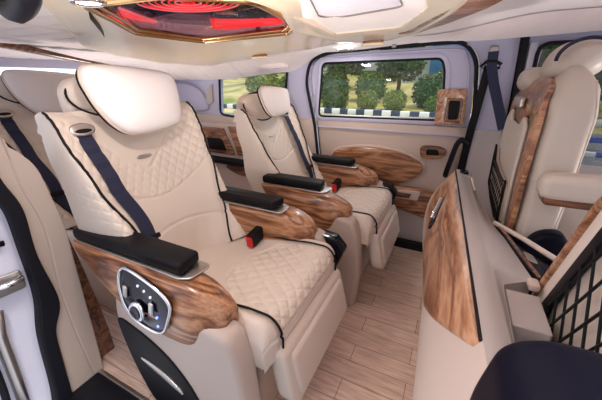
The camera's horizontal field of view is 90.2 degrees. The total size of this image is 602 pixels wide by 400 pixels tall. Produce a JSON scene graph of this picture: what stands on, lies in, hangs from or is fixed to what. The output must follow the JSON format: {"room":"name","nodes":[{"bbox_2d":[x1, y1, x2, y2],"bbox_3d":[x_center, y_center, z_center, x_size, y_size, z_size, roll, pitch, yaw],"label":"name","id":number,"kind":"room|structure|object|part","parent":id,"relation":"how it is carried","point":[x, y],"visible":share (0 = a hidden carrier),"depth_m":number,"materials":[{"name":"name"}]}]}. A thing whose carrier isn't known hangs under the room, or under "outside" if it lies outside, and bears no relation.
{"room":"vehicle interior","nodes":[
{"label":"vehicle interior","id":0,"kind":"room"},
{"bbox_2d":[0,270,25,297],"bbox_3d":[-0.878,0.263,0.877,0.049,0.069,0.120,10,24,24],"label":"door handle","id":1,"kind":"object","parent":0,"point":[11,282],"depth_m":0.90,"materials":[{"name":"silver metal"}]},
{"bbox_2d":[0,57,85,68],"bbox_3d":[-1.657,-0.345,2.075,0.040,1.300,2.000,10,24,24],"label":"wall","id":2,"kind":"structure","parent":0,"point":[4,62],"depth_m":1.86,"materials":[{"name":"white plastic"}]},
{"bbox_2d":[0,135,103,373],"bbox_3d":[-0.856,0.289,1.044,0.058,0.889,0.117,10,24,24],"label":"door frame","id":3,"kind":"structure","parent":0,"point":[10,161],"depth_m":1.04,"materials":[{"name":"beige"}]},
{"bbox_2d":[0,178,72,399],"bbox_3d":[-0.873,0.266,0.951,0.058,1.000,0.116,10,24,24],"label":"trim","id":4,"kind":"structure","parent":3,"relation":"attached to","point":[46,302],"depth_m":0.98,"materials":[{"name":"black rubber"}]},
{"bbox_2d":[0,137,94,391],"bbox_3d":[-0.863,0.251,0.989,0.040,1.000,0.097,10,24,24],"label":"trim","id":5,"kind":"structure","parent":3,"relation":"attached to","point":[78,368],"depth_m":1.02,"materials":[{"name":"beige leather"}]},
{"bbox_2d":[68,238,114,357],"bbox_3d":[-0.859,0.384,1.195,0.040,0.689,0.075,10,24,24],"label":"trim","id":6,"kind":"structure","parent":3,"relation":"attached to","point":[104,340],"depth_m":1.23,"materials":[{"name":"brown wood"}]},
{"bbox_2d":[197,113,316,153],"bbox_3d":[-0.564,-0.315,2.593,1.638,0.860,0.045,10,24,24],"label":"lining","id":7,"kind":"object","parent":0,"point":[306,123],"visible":0.15,"depth_m":2.19,"materials":[{"name":"beige leather"}]},
{"bbox_2d":[99,246,422,399],"bbox_3d":[0.194,0.567,1.612,4.000,0.050,1.625,10,24,24],"label":"floor","id":8,"kind":"structure","parent":0,"point":[371,354],"depth_m":1.34,"materials":[{"name":"brown wood"}]},
{"bbox_2d":[0,69,116,311],"bbox_3d":[-0.991,-0.047,1.524,0.907,1.134,0.572,10,24,24],"label":"seat","id":9,"kind":"object","parent":8,"relation":"on","point":[24,94],"visible":0.12,"depth_m":1.40,"materials":[{"name":"beige leather"}]},
{"bbox_3d":[-1.145,-0.190,1.550,0.403,0.643,0.572,10,24,24],"label":"backrest","id":10,"kind":"part","parent":9,"relation":"part of","materials":[{"name":"beige leather"}]},
{"bbox_2d":[3,70,74,112],"bbox_3d":[-1.223,-0.526,1.476,0.112,0.202,0.335,10,24,24],"label":"pillow","id":11,"kind":"object","parent":9,"relation":"on","point":[36,91],"depth_m":1.39,"materials":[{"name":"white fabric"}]},
{"bbox_3d":[-1.145,-0.032,1.414,0.017,0.019,0.068,10,24,24],"label":"latch plate","id":12,"kind":"part","parent":9,"relation":"part of","materials":[{"name":"black leather"}]},
{"bbox_2d":[65,225,83,260],"bbox_3d":[-0.854,0.117,1.517,0.583,0.154,0.540,10,24,24],"label":"seat cushion","id":13,"kind":"object","parent":9,"relation":"on","point":[69,228],"depth_m":1.33,"materials":[{"name":"beige leather"}]},
{"bbox_2d":[68,372,138,399],"bbox_3d":[0.367,0.967,0.601,2.720,0.058,0.163,10,24,24],"label":"trim","id":14,"kind":"structure","parent":8,"relation":"attached to","point":[98,387],"depth_m":1.13,"materials":[{"name":"black rubber"}]},
{"bbox_2d":[98,369,149,399],"bbox_3d":[-0.090,0.823,0.878,1.615,0.009,0.016,10,24,24],"label":"trim","id":15,"kind":"structure","parent":14,"relation":"on","point":[104,373],"depth_m":1.15,"materials":[{"name":"silver metal"}]},
{"bbox_2d":[35,64,346,399],"bbox_3d":[-0.337,0.118,1.121,0.965,1.149,0.723,10,24,24],"label":"seat","id":16,"kind":"object","parent":8,"relation":"on","point":[220,291],"visible":1,"depth_m":0.97,"materials":[{"name":"beige leather"}]},
{"bbox_2d":[122,285,127,297],"bbox_3d":[-0.499,0.259,0.851,0.016,0.034,0.014,10,24,24],"label":"switch","id":17,"kind":"object","parent":16,"relation":"attached to","point":[124,287],"depth_m":0.85,"materials":[{"name":"silver metal"}]},
{"bbox_2d":[80,65,180,133],"bbox_3d":[-0.592,-0.364,1.094,0.116,0.228,0.353,10,24,24],"label":"pillow","id":18,"kind":"object","parent":16,"relation":"on","point":[128,100],"depth_m":1.03,"materials":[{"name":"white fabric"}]},
{"bbox_3d":[-0.514,-0.027,1.168,0.403,0.643,0.572,10,24,24],"label":"backrest","id":19,"kind":"part","parent":16,"relation":"part of","materials":[{"name":"beige leather"}]},
{"bbox_3d":[-0.510,0.162,0.943,0.519,0.006,0.097,10,24,24],"label":"arm plate","id":20,"kind":"part","parent":16,"relation":"part of","materials":[{"name":"silver metal"}]},
{"bbox_3d":[-0.428,0.281,0.833,0.206,0.164,0.032,10,24,24],"label":"control panel","id":21,"kind":"part","parent":16,"relation":"part of","materials":[{"name":"black plastic"}]},
{"bbox_2d":[148,302,153,315],"bbox_3d":[-0.406,0.295,0.811,0.016,0.034,0.014,10,24,24],"label":"switch","id":22,"kind":"object","parent":16,"relation":"attached to","point":[150,304],"depth_m":0.81,"materials":[{"name":"silver metal"}]},
{"bbox_3d":[-0.474,0.279,0.937,0.648,0.215,0.154,10,24,24],"label":"armrest","id":23,"kind":"part","parent":16,"relation":"part of","materials":[{"name":"brown wood"}]},
{"bbox_3d":[-0.514,0.131,1.032,0.017,0.019,0.068,10,24,24],"label":"latch plate","id":24,"kind":"part","parent":16,"relation":"part of","materials":[{"name":"black plastic"}]},
{"bbox_3d":[-0.436,0.550,0.942,0.172,0.070,0.009,10,24,24],"label":"pocket pull","id":25,"kind":"part","parent":16,"relation":"part of","materials":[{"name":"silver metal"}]},
{"bbox_3d":[-0.289,-0.003,1.356,0.519,0.006,0.097,10,24,24],"label":"arm plate","id":26,"kind":"part","parent":16,"relation":"part of","materials":[{"name":"silver metal"}]},
{"bbox_2d":[198,236,334,373],"bbox_3d":[-0.223,0.281,1.135,0.583,0.154,0.540,10,24,24],"label":"seat cushion","id":27,"kind":"object","parent":16,"relation":"on","point":[275,283],"depth_m":1.03,"materials":[{"name":"beige leather"}]},
{"bbox_3d":[-0.228,0.096,1.395,0.648,0.215,0.154,10,24,24],"label":"armrest","id":28,"kind":"part","parent":16,"relation":"part of","materials":[{"name":"brown wood"}]},
{"bbox_2d":[200,122,252,190],"bbox_3d":[-0.771,-0.286,2.613,0.960,0.750,0.124,10,24,24],"label":"wall panel","id":29,"kind":"object","parent":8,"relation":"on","point":[224,145],"visible":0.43,"depth_m":2.48,"materials":[{"name":"beige"}]},
{"bbox_3d":[-0.704,-0.497,2.495,0.366,0.210,0.020,10,24,24],"label":"wood panel","id":30,"kind":"part","parent":29,"relation":"part of","materials":[{"name":"brown wood"}]},
{"bbox_3d":[-0.478,-0.465,2.387,0.228,0.230,0.020,10,24,24],"label":"wood panel","id":31,"kind":"part","parent":29,"relation":"part of","materials":[{"name":"brown wood"}]},
{"bbox_2d":[233,86,399,304],"bbox_3d":[0.104,-0.095,1.759,0.924,1.070,0.706,10,24,24],"label":"seat","id":32,"kind":"object","parent":8,"relation":"on","point":[346,198],"visible":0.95,"depth_m":1.61,"materials":[{"name":"beige leather"}]},
{"bbox_2d":[258,86,289,115],"bbox_3d":[-0.150,-0.569,1.728,0.108,0.163,0.268,10,24,24],"label":"pillow","id":33,"kind":"object","parent":32,"relation":"on","point":[275,101],"depth_m":1.66,"materials":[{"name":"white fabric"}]},
{"bbox_3d":[-0.085,-0.252,1.798,0.381,0.593,0.532,10,24,24],"label":"backrest","id":34,"kind":"part","parent":32,"relation":"part of","materials":[{"name":"beige leather"}]},
{"bbox_3d":[-0.020,-0.075,1.535,0.361,0.006,0.097,10,24,24],"label":"arm plate","id":35,"kind":"part","parent":32,"relation":"part of","materials":[{"name":"silver metal"}]},
{"bbox_3d":[0.019,0.043,1.528,0.485,0.215,0.154,10,24,24],"label":"armrest","id":36,"kind":"part","parent":32,"relation":"part of","materials":[{"name":"brown wood"}]},
{"bbox_3d":[0.202,-0.240,1.948,0.361,0.006,0.097,10,24,24],"label":"arm plate","id":37,"kind":"part","parent":32,"relation":"part of","materials":[{"name":"silver metal"}]},
{"bbox_3d":[0.265,-0.141,1.987,0.485,0.215,0.154,10,24,24],"label":"armrest","id":38,"kind":"part","parent":32,"relation":"part of","materials":[{"name":"brown wood"}]},
{"bbox_2d":[329,186,391,245],"bbox_3d":[0.196,0.031,1.760,0.583,0.154,0.540,10,24,24],"label":"seat cushion","id":39,"kind":"object","parent":32,"relation":"on","point":[372,205],"depth_m":1.64,"materials":[{"name":"beige leather"}]},
{"bbox_2d":[412,169,552,399],"bbox_3d":[0.512,0.403,1.005,0.252,0.706,1.345,9,23,21],"label":"console","id":40,"kind":"object","parent":8,"relation":"on","point":[476,300],"visible":0.95,"depth_m":0.67,"materials":[{"name":"beige plastic"}]},
{"bbox_2d":[428,194,445,228],"bbox_3d":[0.569,0.042,1.231,0.033,0.103,0.208,16,27,35],"label":"handle","id":41,"kind":"object","parent":40,"relation":"attached to","point":[437,210],"depth_m":1.21,"materials":[{"name":"silver metal"}]},
{"bbox_2d":[493,221,556,280],"bbox_3d":[0.642,0.174,0.863,0.089,0.116,0.301,5,22,12],"label":"tray","id":42,"kind":"object","parent":40,"relation":"attached to","point":[536,260],"visible":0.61,"depth_m":0.82,"materials":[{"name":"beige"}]},
{"bbox_3d":[0.477,0.301,0.661,0.066,0.150,0.125,10,24,24],"label":"panel","id":43,"kind":"part","parent":40,"relation":"part of","materials":[{"name":"grey plastic"}]},
{"bbox_2d":[488,35,601,294],"bbox_3d":[1.021,0.105,1.067,0.622,1.213,0.705,10,24,24],"label":"seat","id":44,"kind":"object","parent":8,"relation":"on","point":[537,191],"visible":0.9,"depth_m":0.85,"materials":[{"name":"beige leather"}]},
{"bbox_3d":[0.789,-0.132,1.151,0.029,0.401,0.456,10,24,24],"label":"table panel","id":45,"kind":"part","parent":44,"relation":"part of","materials":[{"name":"beige leather"}]},
{"bbox_3d":[0.796,-0.160,1.115,0.043,0.549,0.598,10,24,24],"label":"wood frame","id":46,"kind":"part","parent":44,"relation":"part of","materials":[{"name":"brown wood"}]},
{"bbox_3d":[0.845,-0.149,1.099,0.132,0.620,0.640,10,24,24],"label":"backrest","id":47,"kind":"part","parent":44,"relation":"part of","materials":[{"name":"beige leather"}]},
{"bbox_3d":[0.889,0.024,0.728,0.503,0.045,0.063,10,24,24],"label":"armrest","id":48,"kind":"part","parent":44,"relation":"part of","materials":[{"name":"brown wood"}]},
{"bbox_3d":[0.884,-0.009,0.716,0.515,0.084,0.075,10,24,24],"label":"armrest","id":49,"kind":"part","parent":44,"relation":"part of","materials":[{"name":"beige leather"}]},
{"bbox_2d":[557,207,587,239],"bbox_3d":[1.106,0.171,1.081,0.460,0.240,0.570,10,24,24],"label":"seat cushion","id":50,"kind":"object","parent":44,"relation":"on","point":[571,218],"depth_m":1.02,"materials":[{"name":"beige leather"}]},
{"bbox_2d":[532,196,601,353],"bbox_3d":[0.742,0.459,0.414,0.662,1.040,0.545,10,24,24],"label":"seat","id":51,"kind":"object","parent":8,"relation":"on","point":[570,293],"visible":0.56,"depth_m":0.54,"materials":[{"name":"beige leather"}]},
{"bbox_2d":[470,340,601,399],"bbox_3d":[0.365,0.582,0.238,0.551,0.943,0.135,10,24,24],"label":"seat cushion","id":52,"kind":"object","parent":51,"relation":"attached to","point":[533,369],"visible":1,"depth_m":0.20,"materials":[{"name":"black leather"}]},
{"bbox_3d":[0.463,0.221,0.470,0.036,0.600,0.527,10,24,24],"label":"wood frame","id":53,"kind":"part","parent":51,"relation":"part of","materials":[{"name":"brown wood"}]},
{"bbox_2d":[0,0,601,79],"bbox_3d":[0.123,-0.582,1.025,4.022,0.320,1.933,10,24,24],"label":"ceiling","id":54,"kind":"structure","parent":0,"point":[44,31],"depth_m":1.42,"materials":[{"name":"beige fabric"}]},
{"bbox_2d":[0,0,42,23],"bbox_3d":[-0.525,-0.369,0.551,0.218,0.075,0.051,14,26,31],"label":"handle","id":55,"kind":"object","parent":54,"relation":"attached to","point":[18,11],"visible":1,"depth_m":0.53,"materials":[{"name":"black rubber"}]},
{"bbox_2d":[0,43,109,64],"bbox_3d":[-1.433,-0.741,1.436,0.059,0.155,1.000,10,24,24],"label":"trim","id":56,"kind":"structure","parent":54,"relation":"attached to","point":[17,47],"depth_m":1.56,"materials":[{"name":"brown wood"}]},
{"bbox_2d":[83,0,293,43],"bbox_3d":[-0.369,-0.697,1.086,0.791,0.133,0.782,10,24,24],"label":"light panel","id":57,"kind":"object","parent":54,"relation":"attached to","point":[230,14],"visible":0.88,"depth_m":1.24,"materials":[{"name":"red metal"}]},
{"bbox_2d":[43,0,502,65],"bbox_3d":[-0.366,-0.685,1.232,2.119,0.182,1.337,10,24,24],"label":"ceiling panel","id":58,"kind":"object","parent":54,"relation":"attached to","point":[314,23],"visible":0.94,"depth_m":1.14,"materials":[{"name":"beige"}]},
{"bbox_2d":[68,0,106,7],"bbox_3d":[-0.462,-0.435,0.649,0.080,0.022,0.068,10,24,24],"label":"ceiling lamp","id":59,"kind":"object","parent":58,"relation":"attached to","point":[82,3],"visible":1,"depth_m":0.65,"materials":[{"name":"silver metal"}]},
{"bbox_2d":[75,2,99,4],"bbox_3d":[-0.462,-0.437,0.649,0.068,0.018,0.056,10,24,24],"label":"diffuser","id":60,"kind":"object","parent":59,"relation":"attached to","point":[76,3],"depth_m":0.66,"materials":[{"name":"white plastic"}]},
{"bbox_2d":[251,54,267,58],"bbox_3d":[-0.244,-0.834,1.747,0.121,0.022,0.046,10,24,24],"label":"air vent","id":61,"kind":"object","parent":58,"relation":"attached to","point":[259,56],"visible":0.99,"depth_m":1.73,"materials":[{"name":"beige plastic"}]},
{"bbox_3d":[0.156,-0.544,0.823,0.257,0.005,0.415,3,22,8],"label":"recess trim","id":62,"kind":"part","parent":58,"relation":"part of","materials":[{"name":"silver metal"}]},
{"bbox_3d":[0.156,-0.552,0.820,0.272,0.013,0.430,3,22,8],"label":"recess panel","id":63,"kind":"part","parent":58,"relation":"part of","materials":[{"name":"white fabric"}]},
{"bbox_2d":[361,40,383,46],"bbox_3d":[0.334,-0.729,1.395,0.111,0.022,0.049,10,24,24],"label":"air vent","id":64,"kind":"object","parent":58,"relation":"attached to","point":[368,42],"visible":1,"depth_m":1.38,"materials":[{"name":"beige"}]},
{"bbox_2d":[363,40,383,42],"bbox_3d":[0.334,-0.731,1.394,0.100,0.018,0.037,10,24,24],"label":"grille","id":65,"kind":"object","parent":64,"relation":"attached to","point":[368,41],"depth_m":1.37,"materials":[{"name":"brown wood"}]},
{"bbox_2d":[261,63,287,68],"bbox_3d":[-0.175,-0.890,1.977,0.194,0.046,0.101,10,24,24],"label":"pod","id":66,"kind":"object","parent":54,"relation":"attached to","point":[277,65],"visible":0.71,"depth_m":1.93,"materials":[{"name":"plastic"}]},
{"bbox_2d":[336,46,353,50],"bbox_3d":[0.248,-0.852,1.692,0.102,0.022,0.056,10,24,24],"label":"recessed light","id":67,"kind":"object","parent":54,"relation":"in","point":[343,48],"visible":1,"depth_m":1.67,"materials":[{"name":"white plastic"}]},
{"bbox_2d":[337,46,352,48],"bbox_3d":[0.248,-0.854,1.691,0.090,0.018,0.044,10,24,24],"label":"diffuser","id":68,"kind":"object","parent":67,"relation":"attached to","point":[343,47],"depth_m":1.67,"materials":[{"name":"white plastic"}]},
{"bbox_2d":[174,31,601,137],"bbox_3d":[0.566,-0.723,1.838,4.150,0.602,0.040,10,24,24],"label":"wall","id":69,"kind":"structure","parent":0,"point":[508,48],"depth_m":1.66,"materials":[{"name":"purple plastic"}]},
{"bbox_2d":[175,82,209,110],"bbox_3d":[-1.005,-0.889,2.594,0.546,0.239,0.055,10,24,24],"label":"trim","id":70,"kind":"structure","parent":69,"relation":"attached to","point":[195,96],"depth_m":2.52,"materials":[{"name":"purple plastic"}]},
{"bbox_2d":[206,85,213,104],"bbox_3d":[-0.755,-0.857,2.466,0.097,0.173,0.025,10,24,24],"label":"trim","id":71,"kind":"structure","parent":69,"relation":"attached to","point":[209,93],"depth_m":2.45,"materials":[{"name":"grey plastic"}]},
{"bbox_2d":[218,72,287,116],"bbox_3d":[-0.380,-0.813,2.283,0.650,0.381,0.018,10,24,24],"label":"trim","id":72,"kind":"structure","parent":69,"relation":"attached to","point":[286,77],"depth_m":2.40,"materials":[{"name":"black rubber"}]},
{"bbox_2d":[305,41,478,251],"bbox_3d":[0.496,-0.313,1.987,1.059,1.296,0.146,10,24,24],"label":"door","id":73,"kind":"structure","parent":69,"relation":"in","point":[415,164],"depth_m":1.91,"materials":[{"name":"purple plastic"}]},
{"bbox_3d":[0.496,-0.243,2.024,0.615,0.222,0.057,10,24,24],"label":"armrest","id":74,"kind":"part","parent":73,"relation":"part of","materials":[{"name":"brown wood"}]},
{"bbox_3d":[0.486,-0.540,1.937,0.745,0.022,0.010,10,24,24],"label":"sill trim","id":75,"kind":"part","parent":73,"relation":"part of","materials":[{"name":"white"}]},
{"bbox_3d":[0.509,-0.770,1.841,0.972,0.264,0.012,10,24,24],"label":"moulding","id":76,"kind":"part","parent":73,"relation":"part of","materials":[{"name":"blue plastic"}]},
{"bbox_3d":[0.520,-0.711,1.880,1.014,0.433,0.030,10,24,24],"label":"panel","id":77,"kind":"part","parent":73,"relation":"part of","materials":[{"name":"blue plastic"}]},
{"bbox_3d":[0.544,-0.126,2.100,0.959,0.811,0.040,10,24,24],"label":"panel","id":78,"kind":"part","parent":73,"relation":"part of","materials":[{"name":"beige"}]},
{"bbox_3d":[0.568,0.126,2.151,0.874,0.250,0.027,10,24,24],"label":"kick panel","id":79,"kind":"part","parent":73,"relation":"part of","materials":[{"name":"grey"}]},
{"bbox_3d":[0.813,-0.293,1.851,0.151,0.084,0.027,10,24,24],"label":"handle plate","id":80,"kind":"part","parent":73,"relation":"part of","materials":[{"name":"brown wood"}]},
{"bbox_3d":[0.866,-0.535,1.733,0.166,0.202,0.020,10,24,24],"label":"switch panel","id":81,"kind":"part","parent":73,"relation":"part of","materials":[{"name":"brown wood"}]},
{"bbox_3d":[0.903,-0.242,1.750,0.107,0.250,0.067,10,24,24],"label":"grab handle","id":82,"kind":"part","parent":73,"relation":"part of","materials":[{"name":"black plastic"}]},
{"bbox_2d":[467,44,479,90],"bbox_3d":[0.898,-0.466,1.726,0.185,0.814,0.008,10,24,24],"label":"trim","id":83,"kind":"structure","parent":69,"relation":"attached to","point":[472,47],"depth_m":1.59,"materials":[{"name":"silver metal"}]},
{"bbox_2d":[457,46,506,169],"bbox_3d":[1.020,-0.325,1.673,0.072,0.962,0.208,-20,29,-40],"label":"belt","id":84,"kind":"object","parent":69,"relation":"attached to","point":[489,77],"visible":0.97,"depth_m":1.57,"materials":[{"name":"black woven fabric webbing"},{"name":"black plastic"}]},
{"bbox_2d":[412,7,601,42],"bbox_3d":[1.407,-0.715,1.185,1.800,0.085,0.300,10,24,24],"label":"trim","id":85,"kind":"structure","parent":69,"relation":"attached to","point":[588,19],"depth_m":1.30,"materials":[{"name":"beige plastic"}]},
{"bbox_2d":[506,37,529,117],"bbox_3d":[1.122,-0.516,1.601,0.060,0.650,0.055,10,24,24],"label":"trim","id":86,"kind":"structure","parent":69,"relation":"attached to","point":[524,41],"depth_m":1.51,"materials":[{"name":"black rubber"}]},
{"bbox_2d":[524,42,538,69],"bbox_3d":[1.156,-0.559,1.572,0.042,0.470,0.045,10,24,24],"label":"trim","id":87,"kind":"structure","parent":69,"relation":"attached to","point":[533,47],"depth_m":1.49,"materials":[{"name":"grey paint"}]},
{"bbox_2d":[497,40,601,221],"bbox_3d":[1.696,-0.111,1.446,1.199,1.233,0.070,10,24,24],"label":"door","id":88,"kind":"structure","parent":69,"relation":"in","point":[584,170],"depth_m":1.48,"materials":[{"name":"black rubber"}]},
{"bbox_3d":[1.699,0.174,1.531,1.170,0.640,0.025,10,24,24],"label":"panel","id":89,"kind":"part","parent":88,"relation":"part of","materials":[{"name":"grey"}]},
{"bbox_2d":[465,129,601,223],"bbox_3d":[1.656,0.104,1.568,1.500,0.842,0.045,10,24,24],"label":"lining","id":90,"kind":"object","parent":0,"point":[479,160],"visible":0.09,"depth_m":1.74,"materials":[{"name":"grey"}]},
{"bbox_3d":[-1.450,0.328,1.307,1.230,0.620,0.060,10,24,24],"label":"wall","id":91,"kind":"structure","parent":0,"visible":0},
{"bbox_2d":[0,370,10,399],"bbox_3d":[-0.925,0.552,0.922,0.024,0.393,0.060,10,24,24],"label":"trim","id":92,"kind":"structure","parent":91,"relation":"attached to","point":[4,393],"depth_m":0.93,"materials":[{"name":"black plastic"}]},
{"bbox_2d":[0,310,30,399],"bbox_3d":[-0.910,0.529,0.950,0.032,0.414,0.067,10,24,24],"label":"trim","id":93,"kind":"structure","parent":91,"relation":"attached to","point":[7,356],"depth_m":0.93,"materials":[{"name":"silver metal"}]},
{"bbox_2d":[0,209,51,399],"bbox_3d":[-0.948,0.308,0.845,0.025,1.000,0.313,10,24,24],"label":"car door","id":94,"kind":"structure","parent":91,"relation":"attached to","point":[18,306],"depth_m":0.96,"materials":[{"name":"grey paint"}]},
{"label":"outside","id":95,"kind":"structure","parent":0,"visible":0},
{"bbox_2d":[223,71,601,133],"bbox_3d":[13.418,-15.892,34.697,110.000,6.941,75.000,10,24,24],"label":"ground","id":96,"kind":"structure","parent":95,"point":[233,89],"depth_m":21.57,"materials":[{"name":"green plant"}]},
{"bbox_2d":[245,73,278,92],"bbox_3d":[-2.718,-7.841,21.182,2.473,3.047,2.458,10,24,24],"label":"bush","id":97,"kind":"object","parent":96,"relation":"on","point":[257,81],"visible":0.46,"depth_m":20.37,"materials":[{"name":"green plant"}]},
{"bbox_2d":[277,74,285,87],"bbox_3d":[-0.690,-7.089,19.787,1.884,2.299,1.870,10,24,24],"label":"bush","id":98,"kind":"object","parent":96,"relation":"on","point":[281,82],"visible":0.18,"depth_m":19.23,"materials":[{"name":"green plant"}]},
{"bbox_2d":[321,85,348,108],"bbox_3d":[1.826,-5.166,16.093,1.531,1.924,1.566,10,24,24],"label":"bush","id":99,"kind":"object","parent":96,"relation":"on","point":[335,97],"visible":0.92,"depth_m":15.59,"materials":[{"name":"green plant"}]},
{"bbox_2d":[321,71,349,99],"bbox_3d":[1.983,-6.628,18.542,2.061,2.540,2.048,10,24,24],"label":"bush","id":100,"kind":"object","parent":96,"relation":"on","point":[329,78],"visible":0.52,"depth_m":17.84,"materials":[{"name":"green plant"}]},
{"bbox_2d":[320,51,367,86],"bbox_3d":[3.202,-10.101,21.895,3.978,4.853,3.948,10,24,24],"label":"tree","id":101,"kind":"object","parent":96,"relation":"on","point":[345,68],"visible":0.2,"depth_m":21.42,"materials":[{"name":"green plant"}]},
{"bbox_2d":[311,50,382,71],"bbox_3d":[-0.134,-16.870,35.446,26.800,3.200,5.000,10,24,24],"label":"building","id":102,"kind":"structure","parent":96,"relation":"on","point":[372,67],"depth_m":30.53,"materials":[{"name":"concrete"}]},
{"bbox_2d":[356,90,378,109],"bbox_3d":[3.479,-5.013,15.747,1.184,1.488,1.211,10,24,24],"label":"bush","id":103,"kind":"object","parent":96,"relation":"on","point":[367,100],"visible":0.98,"depth_m":15.38,"materials":[{"name":"green plant"}]},
{"bbox_2d":[354,71,387,99],"bbox_3d":[4.142,-6.427,17.938,1.989,2.426,1.974,10,24,24],"label":"bush","id":104,"kind":"object","parent":96,"relation":"on","point":[368,81],"visible":0.8,"depth_m":17.32,"materials":[{"name":"green plant"}]},
{"bbox_2d":[382,90,407,110],"bbox_3d":[4.718,-4.782,15.167,1.237,1.524,1.229,10,24,24],"label":"bush","id":105,"kind":"object","parent":96,"relation":"on","point":[395,101],"visible":0.98,"depth_m":14.81,"materials":[{"name":"green plant"}]},
{"bbox_2d":[375,46,427,89],"bbox_3d":[6.156,-8.144,18.690,3.140,3.831,3.117,10,24,24],"label":"tree","id":106,"kind":"object","parent":96,"relation":"on","point":[399,70],"visible":0.52,"depth_m":18.08,"materials":[{"name":"green plant"}]},
{"bbox_2d":[223,104,601,126],"bbox_3d":[2.218,-4.449,15.081,70.000,0.260,0.240,10,24,24],"label":"kerb","id":107,"kind":"object","parent":96,"relation":"on","point":[227,106],"visible":0.09,"depth_m":14.34,"materials":[{"name":"paint"}]},
{"bbox_2d":[411,73,442,107],"bbox_3d":[6.615,-5.231,15.422,1.939,2.437,1.984,10,24,24],"label":"bush","id":108,"kind":"object","parent":96,"relation":"on","point":[430,84],"visible":0.63,"depth_m":14.81,"materials":[{"name":"green plant"}]},
{"bbox_2d":[423,96,436,111],"bbox_3d":[6.241,-4.241,14.085,1.030,1.270,1.024,10,24,24],"label":"bush","id":109,"kind":"object","parent":96,"relation":"on","point":[431,101],"visible":0.5,"depth_m":13.82,"materials":[{"name":"green plant"}]},
{"bbox_2d":[401,44,473,82],"bbox_3d":[11.418,-12.055,23.947,5.800,5.200,4.000,10,24,24],"label":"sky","id":110,"kind":"structure","parent":96,"relation":"on","point":[433,66],"depth_m":23.04,"materials":[{"name":"blue paint"}]},
{"bbox_2d":[537,45,561,66],"bbox_3d":[11.151,-6.243,14.371,3.298,4.063,3.277,10,24,24],"label":"tree","id":111,"kind":"object","parent":96,"relation":"on","point":[546,51],"visible":0.03,"depth_m":13.13,"materials":[{"name":"green plant"}]},
{"bbox_2d":[594,70,601,101],"bbox_3d":[11.263,-4.520,11.380,3.140,3.831,3.117,10,24,24],"label":"tree","id":112,"kind":"object","parent":96,"relation":"on","point":[598,76],"visible":0.04,"depth_m":10.68,"materials":[{"name":"green plant"}]},
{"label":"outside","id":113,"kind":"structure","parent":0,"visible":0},
{"bbox_2d":[226,113,601,165],"bbox_3d":[-1.039,-1.898,9.065,110.000,0.032,10.200,10,24,24],"label":"road","id":114,"kind":"structure","parent":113,"point":[592,147],"depth_m":7.28,"materials":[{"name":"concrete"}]},
{"bbox_2d":[584,151,601,157],"bbox_3d":[9.690,-0.414,5.222,7.680,0.130,0.120,10,24,24],"label":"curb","id":115,"kind":"object","parent":114,"relation":"on","point":[587,153],"visible":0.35,"depth_m":6.64,"materials":[{"name":"white concrete"}]},
{"bbox_3d":[6.397,-1.024,6.746,0.320,0.130,0.120,10,24,24],"label":"rail","id":116,"kind":"part","parent":115,"relation":"part of","materials":[{"name":"white"}]},
{"bbox_3d":[6.683,-0.971,6.614,0.320,0.130,0.120,10,24,24],"label":"rail","id":117,"kind":"part","parent":115,"relation":"part of","materials":[{"name":"blue"}]},
{"bbox_2d":[589,137,601,143],"bbox_3d":[10.047,-0.884,5.805,7.680,0.130,0.120,10,24,24],"label":"rail","id":118,"kind":"object","parent":114,"relation":"on","point":[592,139],"visible":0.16,"depth_m":7.14,"materials":[{"name":"blue"}]}
]}

